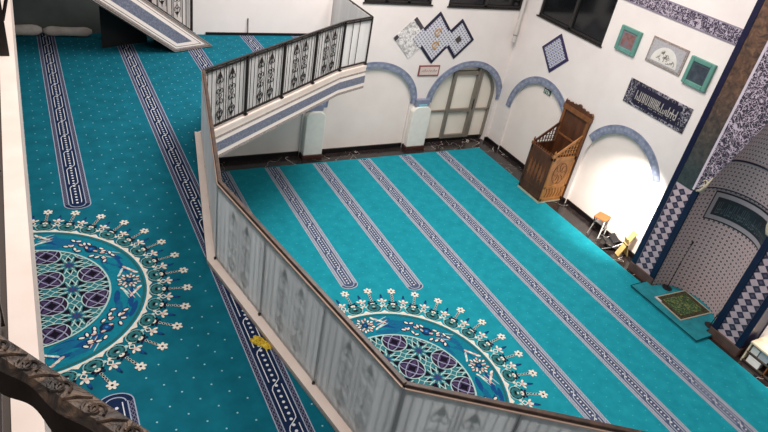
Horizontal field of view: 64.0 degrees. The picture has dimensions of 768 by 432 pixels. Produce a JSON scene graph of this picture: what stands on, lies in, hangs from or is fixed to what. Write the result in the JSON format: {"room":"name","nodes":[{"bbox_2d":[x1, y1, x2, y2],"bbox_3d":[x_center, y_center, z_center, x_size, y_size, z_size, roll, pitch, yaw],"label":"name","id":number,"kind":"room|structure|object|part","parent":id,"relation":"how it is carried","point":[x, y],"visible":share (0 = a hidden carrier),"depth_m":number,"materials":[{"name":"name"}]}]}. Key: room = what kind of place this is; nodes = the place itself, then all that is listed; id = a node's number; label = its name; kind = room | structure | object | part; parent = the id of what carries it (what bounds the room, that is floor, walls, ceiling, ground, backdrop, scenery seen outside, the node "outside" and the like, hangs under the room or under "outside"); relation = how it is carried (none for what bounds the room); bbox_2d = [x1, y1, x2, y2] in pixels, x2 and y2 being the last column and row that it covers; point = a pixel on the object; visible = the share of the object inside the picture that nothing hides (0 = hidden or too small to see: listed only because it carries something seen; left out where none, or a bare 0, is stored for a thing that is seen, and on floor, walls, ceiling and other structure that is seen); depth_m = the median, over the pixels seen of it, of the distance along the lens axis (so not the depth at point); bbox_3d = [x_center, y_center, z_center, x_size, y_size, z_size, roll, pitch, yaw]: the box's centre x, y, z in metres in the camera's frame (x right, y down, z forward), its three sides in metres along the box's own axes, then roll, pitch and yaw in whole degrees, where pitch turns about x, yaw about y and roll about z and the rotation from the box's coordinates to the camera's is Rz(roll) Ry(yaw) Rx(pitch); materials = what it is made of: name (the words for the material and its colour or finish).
{"room":"mosque","nodes":[
{"label":"mosque","id":0,"kind":"room"},
{"bbox_2d":[0,93,11,431],"bbox_3d":[-3.517,-1.439,4.459,4.350,0.240,13.040,-8,37,-28],"label":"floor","id":1,"kind":"structure","parent":0,"point":[3,279],"depth_m":2.30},
{"bbox_2d":[0,167,4,431],"bbox_3d":[-2.639,-1.750,4.034,0.050,0.960,8.414,-8,37,-28],"label":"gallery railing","id":2,"kind":"object","parent":1,"relation":"on","point":[2,319],"visible":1,"depth_m":1.77,"materials":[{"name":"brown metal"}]},
{"bbox_3d":[-2.710,-1.414,4.258,0.020,0.020,8.400,-8,37,-28],"label":"rail","id":3,"kind":"part","parent":2,"relation":"part of","materials":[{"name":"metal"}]},
{"bbox_3d":[-1.219,-0.019,1.827,0.028,0.930,0.028,-8,37,-28],"label":"post","id":4,"kind":"part","parent":2,"relation":"part of","materials":[{"name":"wood"}]},
{"bbox_2d":[0,0,50,431],"bbox_3d":[-2.733,-1.289,4.469,0.084,0.260,8.620,-8,37,-28],"label":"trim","id":5,"kind":"structure","parent":1,"relation":"attached to","point":[23,305],"depth_m":2.54,"materials":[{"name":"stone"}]},
{"bbox_2d":[0,0,9,55],"bbox_3d":[-2.278,-1.464,3.705,0.225,1.000,0.064,-20,44,-40],"label":"railing newel","id":6,"kind":"object","parent":5,"relation":"on","point":[4,50],"visible":1,"depth_m":3.83,"materials":[{"name":"metal"}]},
{"bbox_2d":[0,335,149,431],"bbox_3d":[-0.483,0.637,1.057,0.556,0.972,0.053,24,34,19],"label":"handrail","id":7,"kind":"object","parent":1,"relation":"on","point":[65,406],"visible":1,"depth_m":0.81,"materials":[{"name":"brown wood"}]},
{"bbox_2d":[12,0,329,33],"bbox_3d":[-4.829,-4.764,10.553,8.560,3.220,0.350,-8,37,-28],"label":"wall","id":8,"kind":"structure","parent":0,"point":[265,16],"depth_m":11.99,"materials":[{"name":"white paint"}]},
{"bbox_2d":[206,32,307,35],"bbox_3d":[-2.356,-3.744,12.664,2.600,0.050,0.030,-8,37,-28],"label":"baseboard","id":9,"kind":"structure","parent":8,"relation":"attached to","point":[207,33],"depth_m":12.53,"materials":[{"name":"black stone"}]},
{"bbox_2d":[195,64,366,431],"bbox_3d":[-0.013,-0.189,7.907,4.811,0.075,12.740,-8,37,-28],"label":"trim","id":10,"kind":"structure","parent":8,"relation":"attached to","point":[319,399],"depth_m":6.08,"materials":[{"name":"white paint"}]},
{"bbox_2d":[201,70,221,255],"bbox_3d":[-2.046,-0.744,7.222,0.062,0.945,2.867,-1,35,-19],"label":"balustrade","id":11,"kind":"object","parent":10,"relation":"on","point":[212,166],"visible":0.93,"depth_m":6.88,"materials":[{"name":"metal"}]},
{"bbox_3d":[-1.967,-1.116,6.968,0.040,0.030,2.829,-1,35,-19],"label":"handrail","id":12,"kind":"part","parent":11,"relation":"part of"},
{"bbox_2d":[203,21,346,126],"bbox_3d":[-1.594,-2.327,9.804,0.061,0.940,3.799,23,34,18],"label":"balustrade","id":13,"kind":"object","parent":10,"relation":"on","point":[240,85],"visible":1,"depth_m":9.55,"materials":[{"name":"metal"}]},
{"bbox_3d":[-2.022,-1.923,9.057,0.060,0.930,0.060,23,34,18],"label":"post","id":14,"kind":"part","parent":13,"relation":"part of","materials":[{"name":"metal"}]},
{"bbox_3d":[-1.523,-2.702,9.550,0.036,0.024,3.761,23,34,18],"label":"handrail","id":15,"kind":"part","parent":13,"relation":"part of","materials":[{"name":"metal"}]},
{"bbox_3d":[-1.531,-2.662,9.576,0.020,0.020,3.761,23,34,18],"label":"rail","id":16,"kind":"part","parent":13,"relation":"part of","materials":[{"name":"metal"}]},
{"bbox_3d":[-1.669,-1.973,10.022,0.024,0.025,3.761,23,34,18],"label":"rail","id":17,"kind":"part","parent":13,"relation":"part of","materials":[{"name":"metal"}]},
{"bbox_3d":[-1.600,-2.318,9.798,0.060,0.930,0.060,23,34,18],"label":"post","id":18,"kind":"part","parent":13,"relation":"part of","materials":[{"name":"metal"}]},
{"bbox_3d":[-1.178,-2.714,10.540,0.060,0.930,0.060,23,34,18],"label":"post","id":19,"kind":"part","parent":13,"relation":"part of","materials":[{"name":"metal"}]},
{"bbox_3d":[-0.756,-3.109,11.281,0.060,0.930,0.060,23,34,18],"label":"post","id":20,"kind":"part","parent":13,"relation":"part of","materials":[{"name":"metal"}]},
{"bbox_2d":[214,181,406,431],"bbox_3d":[-0.798,0.780,5.254,0.075,0.945,2.870,-16,41,-36],"label":"balustrade","id":21,"kind":"object","parent":10,"relation":"on","point":[359,382],"visible":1,"depth_m":5.03,"materials":[{"name":"metal"}]},
{"bbox_2d":[330,0,371,63],"bbox_3d":[-0.691,-3.854,12.443,0.060,0.940,1.789,-8,37,-28],"label":"balustrade","id":22,"kind":"object","parent":10,"relation":"on","point":[342,10],"visible":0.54,"depth_m":12.44,"materials":[{"name":"metal"}]},
{"bbox_3d":[-0.610,-4.227,12.190,0.036,0.024,1.751,-8,37,-28],"label":"handrail","id":23,"kind":"part","parent":22,"relation":"part of","materials":[{"name":"metal"}]},
{"bbox_2d":[341,16,373,68],"bbox_3d":[-0.515,-3.245,11.556,0.060,0.940,0.795,30,37,27],"label":"balustrade","id":24,"kind":"object","parent":10,"relation":"on","point":[357,30],"visible":1,"depth_m":11.57,"materials":[{"name":"metal"}]},
{"bbox_3d":[-0.592,-2.891,11.775,0.024,0.025,0.757,30,37,27],"label":"rail","id":25,"kind":"part","parent":24,"relation":"part of","materials":[{"name":"metal"}]},
{"bbox_3d":[-0.454,-3.581,11.329,0.020,0.020,0.757,30,37,27],"label":"rail","id":26,"kind":"part","parent":24,"relation":"part of","materials":[{"name":"metal"}]},
{"bbox_3d":[-0.446,-3.620,11.303,0.036,0.024,0.757,30,37,27],"label":"handrail","id":27,"kind":"part","parent":24,"relation":"part of","materials":[{"name":"metal"}]},
{"bbox_3d":[-0.290,-3.365,11.821,0.060,0.930,0.060,30,37,27],"label":"post","id":28,"kind":"part","parent":24,"relation":"part of","materials":[{"name":"metal"}]},
{"bbox_2d":[392,381,638,431],"bbox_3d":[0.842,1.677,4.375,1.637,0.945,0.075,12,32,1],"label":"balustrade","id":29,"kind":"object","parent":10,"relation":"on","point":[422,408],"visible":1,"depth_m":4.17,"materials":[{"name":"metal"}]},
{"bbox_2d":[221,0,519,156],"bbox_3d":[-1.018,-4.274,13.943,10.270,6.400,0.200,-8,37,-28],"label":"wall","id":30,"kind":"structure","parent":0,"point":[376,113],"depth_m":15.41,"materials":[{"name":"white paint"}]},
{"bbox_2d":[300,104,325,159],"bbox_3d":[-1.706,-2.044,14.951,0.540,1.400,0.190,-8,37,-28],"label":"pilaster","id":31,"kind":"object","parent":30,"relation":"attached to","point":[315,119],"visible":0.87,"depth_m":14.90,"materials":[{"name":"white paint"}]},
{"bbox_2d":[219,134,486,162],"bbox_3d":[-1.530,-1.665,15.613,10.270,0.120,0.235,-8,37,-28],"label":"baseboard","id":32,"kind":"structure","parent":30,"relation":"attached to","point":[390,145],"depth_m":15.76,"materials":[{"name":"black stone"}]},
{"bbox_2d":[322,62,416,107],"bbox_3d":[-0.254,-3.238,15.074,2.700,1.125,0.030,-8,37,-28],"label":"trim","id":33,"kind":"structure","parent":30,"relation":"attached to","point":[370,65],"depth_m":15.19,"materials":[{"name":"blue tile"}]},
{"bbox_2d":[363,0,432,5],"bbox_3d":[0.432,-5.444,13.875,1.860,1.310,0.130,-8,37,-28],"label":"window","id":34,"kind":"structure","parent":30,"relation":"in","point":[388,2],"depth_m":14.22,"materials":[{"name":"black glass"}]},
{"bbox_3d":[0.326,-4.914,14.218,1.860,0.030,0.130,-8,37,-28],"label":"sill","id":35,"kind":"part","parent":34,"relation":"part of","materials":[{"name":"white paint"}]},
{"bbox_2d":[403,98,430,150],"bbox_3d":[0.906,-2.427,16.332,0.600,1.420,0.190,-8,37,-28],"label":"pilaster","id":36,"kind":"object","parent":30,"relation":"attached to","point":[419,116],"visible":1,"depth_m":16.26,"materials":[{"name":"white paint"}]},
{"bbox_2d":[417,65,439,75],"bbox_3d":[1.142,-3.689,15.612,0.620,0.280,0.043,-8,37,-28],"label":"wall plaque","id":37,"kind":"object","parent":30,"relation":"attached to","point":[424,70],"visible":1,"depth_m":15.59,"materials":[{"name":"white"}]},
{"bbox_2d":[394,12,473,62],"bbox_3d":[1.273,-4.378,15.158,2.360,1.310,0.049,-8,37,-28],"label":"mosaic","id":38,"kind":"object","parent":30,"relation":"attached to","point":[436,36],"visible":1,"depth_m":15.11,"materials":[{"name":"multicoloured tile"}]},
{"bbox_2d":[425,67,493,138],"bbox_3d":[2.102,-3.121,16.860,2.160,2.160,0.154,-8,37,-28],"label":"door","id":39,"kind":"structure","parent":30,"relation":"in","point":[460,105],"depth_m":16.97,"materials":[{"name":"white glass"}]},
{"bbox_3d":[2.085,-3.142,16.886,2.160,2.160,0.060,-8,37,-28],"label":"frame","id":40,"kind":"part","parent":39,"relation":"part of","materials":[{"name":"grey metal"}]},
{"bbox_2d":[426,61,501,102],"bbox_3d":[2.269,-3.600,16.415,2.500,1.125,0.030,-8,37,-28],"label":"trim","id":41,"kind":"structure","parent":30,"relation":"attached to","point":[489,68],"depth_m":16.10,"materials":[{"name":"blue tile"}]},
{"bbox_2d":[447,0,522,10],"bbox_3d":[2.647,-5.753,15.058,2.360,1.330,0.130,-8,37,-28],"label":"window","id":42,"kind":"structure","parent":30,"relation":"in","point":[469,4],"depth_m":15.38,"materials":[{"name":"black glass"}]},
{"bbox_3d":[2.539,-5.215,15.406,2.360,0.030,0.130,-8,37,-28],"label":"sill","id":43,"kind":"part","parent":42,"relation":"part of","materials":[{"name":"white paint"}]},
{"bbox_3d":[2.625,-5.795,15.087,2.300,1.300,0.025,-8,37,-28],"label":"pane","id":44,"kind":"part","parent":42,"relation":"part of","materials":[{"name":"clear glass"}]},
{"bbox_2d":[511,0,526,42],"bbox_3d":[3.520,-5.108,15.926,0.104,1.260,0.211,18,33,10],"label":"pipe","id":45,"kind":"object","parent":30,"relation":"attached to","point":[524,1],"visible":1,"depth_m":15.87,"materials":[{"name":"white plastic"}]},
{"bbox_2d":[219,138,767,387],"bbox_3d":[0.420,2.171,10.541,16.400,0.150,14.500,-8,37,-28],"label":"floor","id":46,"kind":"structure","parent":0,"point":[575,219],"depth_m":15.23,"materials":[{"name":"black stone"}]},
{"bbox_2d":[221,148,767,431],"bbox_3d":[1.409,2.258,10.549,9.720,0.022,13.120,-8,37,-28],"label":"carpet","id":47,"kind":"object","parent":46,"relation":"on","point":[464,282],"visible":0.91,"depth_m":11.89,"materials":[{"name":"teal carpet"}]},
{"bbox_2d":[518,98,593,202],"bbox_3d":[4.172,-1.595,15.083,0.790,2.435,0.960,-8,37,-28],"label":"pulpit","id":48,"kind":"object","parent":47,"relation":"on","point":[549,166],"visible":1,"depth_m":15.08,"materials":[{"name":"brown wood"}]},
{"bbox_3d":[4.061,-2.080,15.196,0.743,0.580,0.045,-8,37,-28],"label":"rail","id":49,"kind":"part","parent":48,"relation":"part of","materials":[{"name":"brown wood"}]},
{"bbox_3d":[4.418,-1.648,14.640,0.743,0.580,0.045,-8,37,-28],"label":"rail","id":50,"kind":"part","parent":48,"relation":"part of","materials":[{"name":"brown wood"}]},
{"bbox_3d":[4.566,-2.100,14.945,0.100,1.010,0.940,-8,37,-28],"label":"frame","id":51,"kind":"part","parent":48,"relation":"part of","materials":[{"name":"brown wood"}]},
{"bbox_2d":[630,281,714,341],"bbox_3d":[6.076,1.851,12.564,1.236,0.058,1.708,-8,37,-28],"label":"carpeted step","id":52,"kind":"structure","parent":47,"relation":"on","point":[695,328],"depth_m":12.32,"materials":[{"name":"carpet"}]},
{"bbox_2d":[662,241,693,290],"bbox_3d":[6.082,1.020,12.676,0.210,1.215,0.207,-8,37,-28],"label":"microphone stand","id":53,"kind":"object","parent":52,"relation":"on","point":[666,287],"visible":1,"depth_m":12.92,"materials":[{"name":"black metal"}]},
{"bbox_2d":[655,290,711,320],"bbox_3d":[6.118,1.816,12.578,0.920,0.012,0.720,-6,36,-25],"label":"rug","id":54,"kind":"object","parent":52,"relation":"on","point":[683,305],"visible":1,"depth_m":12.56,"materials":[{"name":"green fabric"}]},
{"bbox_2d":[705,312,719,327],"bbox_3d":[6.482,1.950,12.006,0.214,0.525,0.209,17,33,9],"label":"microphone stand","id":55,"kind":"object","parent":52,"relation":"on","point":[707,324],"visible":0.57,"depth_m":12.11,"materials":[{"name":"black metal"}]},
{"bbox_2d":[587,211,611,239],"bbox_3d":[5.035,0.217,14.389,0.312,0.509,0.412,33,38,30],"label":"stool","id":56,"kind":"object","parent":46,"relation":"on","point":[602,216],"visible":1,"depth_m":14.27,"materials":[{"name":"orange wood"}]},
{"bbox_3d":[5.074,0.019,14.261,0.300,0.030,0.340,33,38,30],"label":"seat","id":57,"kind":"part","parent":56,"relation":"part of","materials":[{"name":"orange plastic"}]},
{"bbox_2d":[596,233,622,249],"bbox_3d":[5.165,0.567,14.074,0.450,0.261,0.404,7,33,-7],"label":"folding chair","id":58,"kind":"object","parent":46,"relation":"on","point":[613,239],"visible":0.95,"depth_m":14.03,"materials":[{"name":"black plastic"}]},
{"bbox_3d":[5.196,0.621,14.111,0.326,0.127,0.400,7,33,-7],"label":"seat","id":59,"kind":"part","parent":58,"relation":"part of","materials":[{"name":"black plastic"}]},
{"bbox_3d":[5.249,0.504,14.036,0.150,0.087,0.340,7,33,-7],"label":"backrest","id":60,"kind":"part","parent":58,"relation":"part of","materials":[{"name":"black plastic"}]},
{"bbox_2d":[615,231,637,256],"bbox_3d":[5.419,0.619,13.752,0.260,0.626,0.160,1,34,-15],"label":"wooden bookstand","id":61,"kind":"object","parent":46,"relation":"on","point":[624,247],"visible":1,"depth_m":13.74,"materials":[{"name":"yellow wood"}]},
{"bbox_2d":[627,0,767,356],"bbox_3d":[6.777,-0.587,11.123,0.785,5.900,2.770,-8,37,-28],"label":"mihrab","id":62,"kind":"object","parent":46,"relation":"on","point":[725,215],"visible":0.99,"depth_m":11.65,"materials":[{"name":"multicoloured tile"}]},
{"bbox_3d":[6.780,-0.507,11.188,0.704,0.736,1.414,-8,37,-28],"label":"cornice","id":63,"kind":"part","parent":62,"relation":"part of","materials":[{"name":"grey tile"}]},
{"bbox_2d":[740,336,767,380],"bbox_3d":[7.089,2.715,11.175,0.420,0.480,0.920,-8,37,-28],"label":"bookcase","id":64,"kind":"object","parent":46,"relation":"on","point":[761,343],"visible":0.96,"depth_m":11.28,"materials":[{"name":"beige wood"}]},
{"bbox_2d":[746,354,762,368],"bbox_3d":[6.861,2.687,11.361,0.148,0.150,0.248,-8,37,-28],"label":"storage box","id":65,"kind":"object","parent":64,"relation":"on","point":[751,360],"visible":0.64,"depth_m":11.31,"materials":[{"name":"white paint"}]},
{"bbox_3d":[7.072,2.802,11.231,0.380,0.230,0.880,-8,37,-28],"label":"shelf","id":66,"kind":"part","parent":64,"relation":"part of","materials":[{"name":"white wood"}]},
{"bbox_2d":[750,346,760,356],"bbox_3d":[6.857,2.481,11.312,0.108,0.140,0.148,-8,37,-28],"label":"storage box","id":67,"kind":"object","parent":64,"relation":"on","point":[754,350],"visible":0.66,"depth_m":11.28,"materials":[{"name":"white paint"}]},
{"bbox_2d":[758,351,767,363],"bbox_3d":[6.958,2.565,11.187,0.148,0.170,0.188,-8,37,-28],"label":"storage box","id":68,"kind":"object","parent":64,"relation":"on","point":[763,357],"visible":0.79,"depth_m":11.16,"materials":[{"name":"white plastic"}]},
{"bbox_2d":[488,0,756,253],"bbox_3d":[4.938,-3.221,14.158,0.100,6.400,6.040,-8,37,-28],"label":"wall","id":69,"kind":"structure","parent":0,"point":[611,175],"depth_m":13.93,"materials":[{"name":"white paint"}]},
{"bbox_2d":[506,76,564,111],"bbox_3d":[4.034,-2.914,15.803,0.030,1.230,2.460,-8,37,-28],"label":"trim","id":70,"kind":"structure","parent":69,"relation":"attached to","point":[545,82],"depth_m":15.77,"materials":[{"name":"blue tile"}]},
{"bbox_2d":[543,88,550,95],"bbox_3d":[4.150,-3.152,15.636,0.037,0.130,0.250,-8,37,-28],"label":"exit sign","id":71,"kind":"object","parent":69,"relation":"attached to","point":[546,91],"visible":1,"depth_m":15.62,"materials":[{"name":"green plastic"}]},
{"bbox_2d":[542,34,568,72],"bbox_3d":[4.218,-4.010,15.163,0.026,0.990,0.990,-8,37,-28],"label":"picture","id":72,"kind":"object","parent":69,"relation":"attached to","point":[555,53],"visible":1,"depth_m":15.14},
{"bbox_2d":[486,137,634,258],"bbox_3d":[4.394,-0.606,15.809,0.095,0.120,6.080,-8,37,-28],"label":"baseboard","id":73,"kind":"structure","parent":69,"relation":"attached to","point":[573,206],"depth_m":15.35,"materials":[{"name":"black stone"}]},
{"bbox_2d":[536,0,617,47],"bbox_3d":[4.537,-4.977,14.405,0.130,1.290,2.330,-8,37,-28],"label":"window","id":74,"kind":"structure","parent":69,"relation":"in","point":[590,19],"depth_m":14.37,"materials":[{"name":"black glass"}]},
{"bbox_3d":[4.433,-4.455,14.743,0.130,0.030,2.330,-8,37,-28],"label":"sill","id":75,"kind":"part","parent":74,"relation":"part of","materials":[{"name":"white paint"}]},
{"bbox_2d":[589,125,659,181],"bbox_3d":[5.393,-1.558,13.611,0.030,0.758,2.172,-8,37,-28],"label":"trim","id":76,"kind":"structure","parent":69,"relation":"attached to","point":[625,130],"depth_m":13.34,"materials":[{"name":"blue tile"}]},
{"bbox_2d":[614,24,643,56],"bbox_3d":[5.257,-3.773,13.225,0.070,0.520,0.560,-8,37,-28],"label":"framed picture","id":77,"kind":"object","parent":69,"relation":"attached to","point":[628,40],"visible":1,"depth_m":13.19},
{"bbox_2d":[623,77,692,133],"bbox_3d":[5.684,-2.327,12.848,0.036,0.530,1.640,-8,37,-28],"label":"plaque","id":78,"kind":"object","parent":69,"relation":"attached to","point":[674,114],"visible":1,"depth_m":12.79,"materials":[{"name":"blue tile"}]},
{"bbox_2d":[645,35,689,75],"bbox_3d":[5.735,-3.259,12.484,0.051,0.520,0.900,-8,37,-28],"label":"relief plaque","id":79,"kind":"object","parent":69,"relation":"attached to","point":[671,57],"visible":1,"depth_m":12.45,"materials":[{"name":"white ceramic"}]},
{"bbox_2d":[626,0,742,44],"bbox_3d":[5.860,-3.962,12.089,0.021,0.300,3.140,-8,37,-28],"label":"frieze","id":80,"kind":"object","parent":69,"relation":"attached to","point":[722,30],"visible":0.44,"depth_m":11.87},
{"bbox_2d":[681,55,717,91],"bbox_3d":[6.099,-2.757,11.915,0.070,0.540,0.560,-8,37,-28],"label":"framed picture","id":81,"kind":"object","parent":69,"relation":"attached to","point":[699,72],"visible":1,"depth_m":11.88},
{"bbox_2d":[759,325,767,337],"bbox_3d":[8.659,1.289,8.338,0.070,6.400,4.900,-8,37,-28],"label":"wall","id":82,"kind":"structure","parent":0,"point":[765,332],"depth_m":11.44,"materials":[{"name":"white paint"}]},
{"bbox_3d":[-1.902,0.367,6.904,9.000,0.405,13.050,-8,37,-28],"label":"floor","id":83,"kind":"structure","parent":0,"visible":0},
{"bbox_2d":[90,0,212,51],"bbox_3d":[-4.326,-4.190,9.596,0.717,3.584,3.592,31,38,28],"label":"staircase","id":84,"kind":"structure","parent":83,"relation":"on","point":[122,22],"depth_m":10.60,"materials":[{"name":"paint"}]},
{"bbox_3d":[-4.635,-4.054,9.929,0.024,2.555,3.562,31,38,28],"label":"rail","id":85,"kind":"part","parent":84,"relation":"part of","materials":[{"name":"metal"}]},
{"bbox_3d":[-3.653,-3.858,11.664,0.036,1.040,0.036,31,38,28],"label":"post","id":86,"kind":"part","parent":84,"relation":"part of","materials":[{"name":"metal"}]},
{"bbox_2d":[16,33,334,431],"bbox_3d":[-1.867,0.187,6.788,9.000,0.022,13.050,-8,37,-28],"label":"carpet","id":87,"kind":"object","parent":83,"relation":"on","point":[134,313],"visible":0.71,"depth_m":6.32,"materials":[{"name":"teal carpet"}]},
{"bbox_2d":[15,24,41,35],"bbox_3d":[-6.271,-3.144,10.388,0.874,0.185,0.194,-8,37,-28],"label":"roll","id":88,"kind":"object","parent":87,"relation":"on","point":[25,29],"visible":0.66,"depth_m":10.43,"materials":[{"name":"white fabric"}]},
{"bbox_2d":[43,26,91,36],"bbox_3d":[-5.534,-3.232,10.771,0.767,0.164,0.168,-7,37,-26],"label":"roll","id":89,"kind":"object","parent":87,"relation":"on","point":[50,30],"visible":1,"depth_m":10.71,"materials":[{"name":"grey fabric"}]},
{"bbox_2d":[249,335,270,350],"bbox_3d":[-1.105,1.128,5.512,0.220,0.044,0.104,32,38,29],"label":"headscarf","id":90,"kind":"object","parent":87,"relation":"on","point":[257,340],"visible":1,"depth_m":5.51,"materials":[{"name":"yellow fabric"}]}
]}

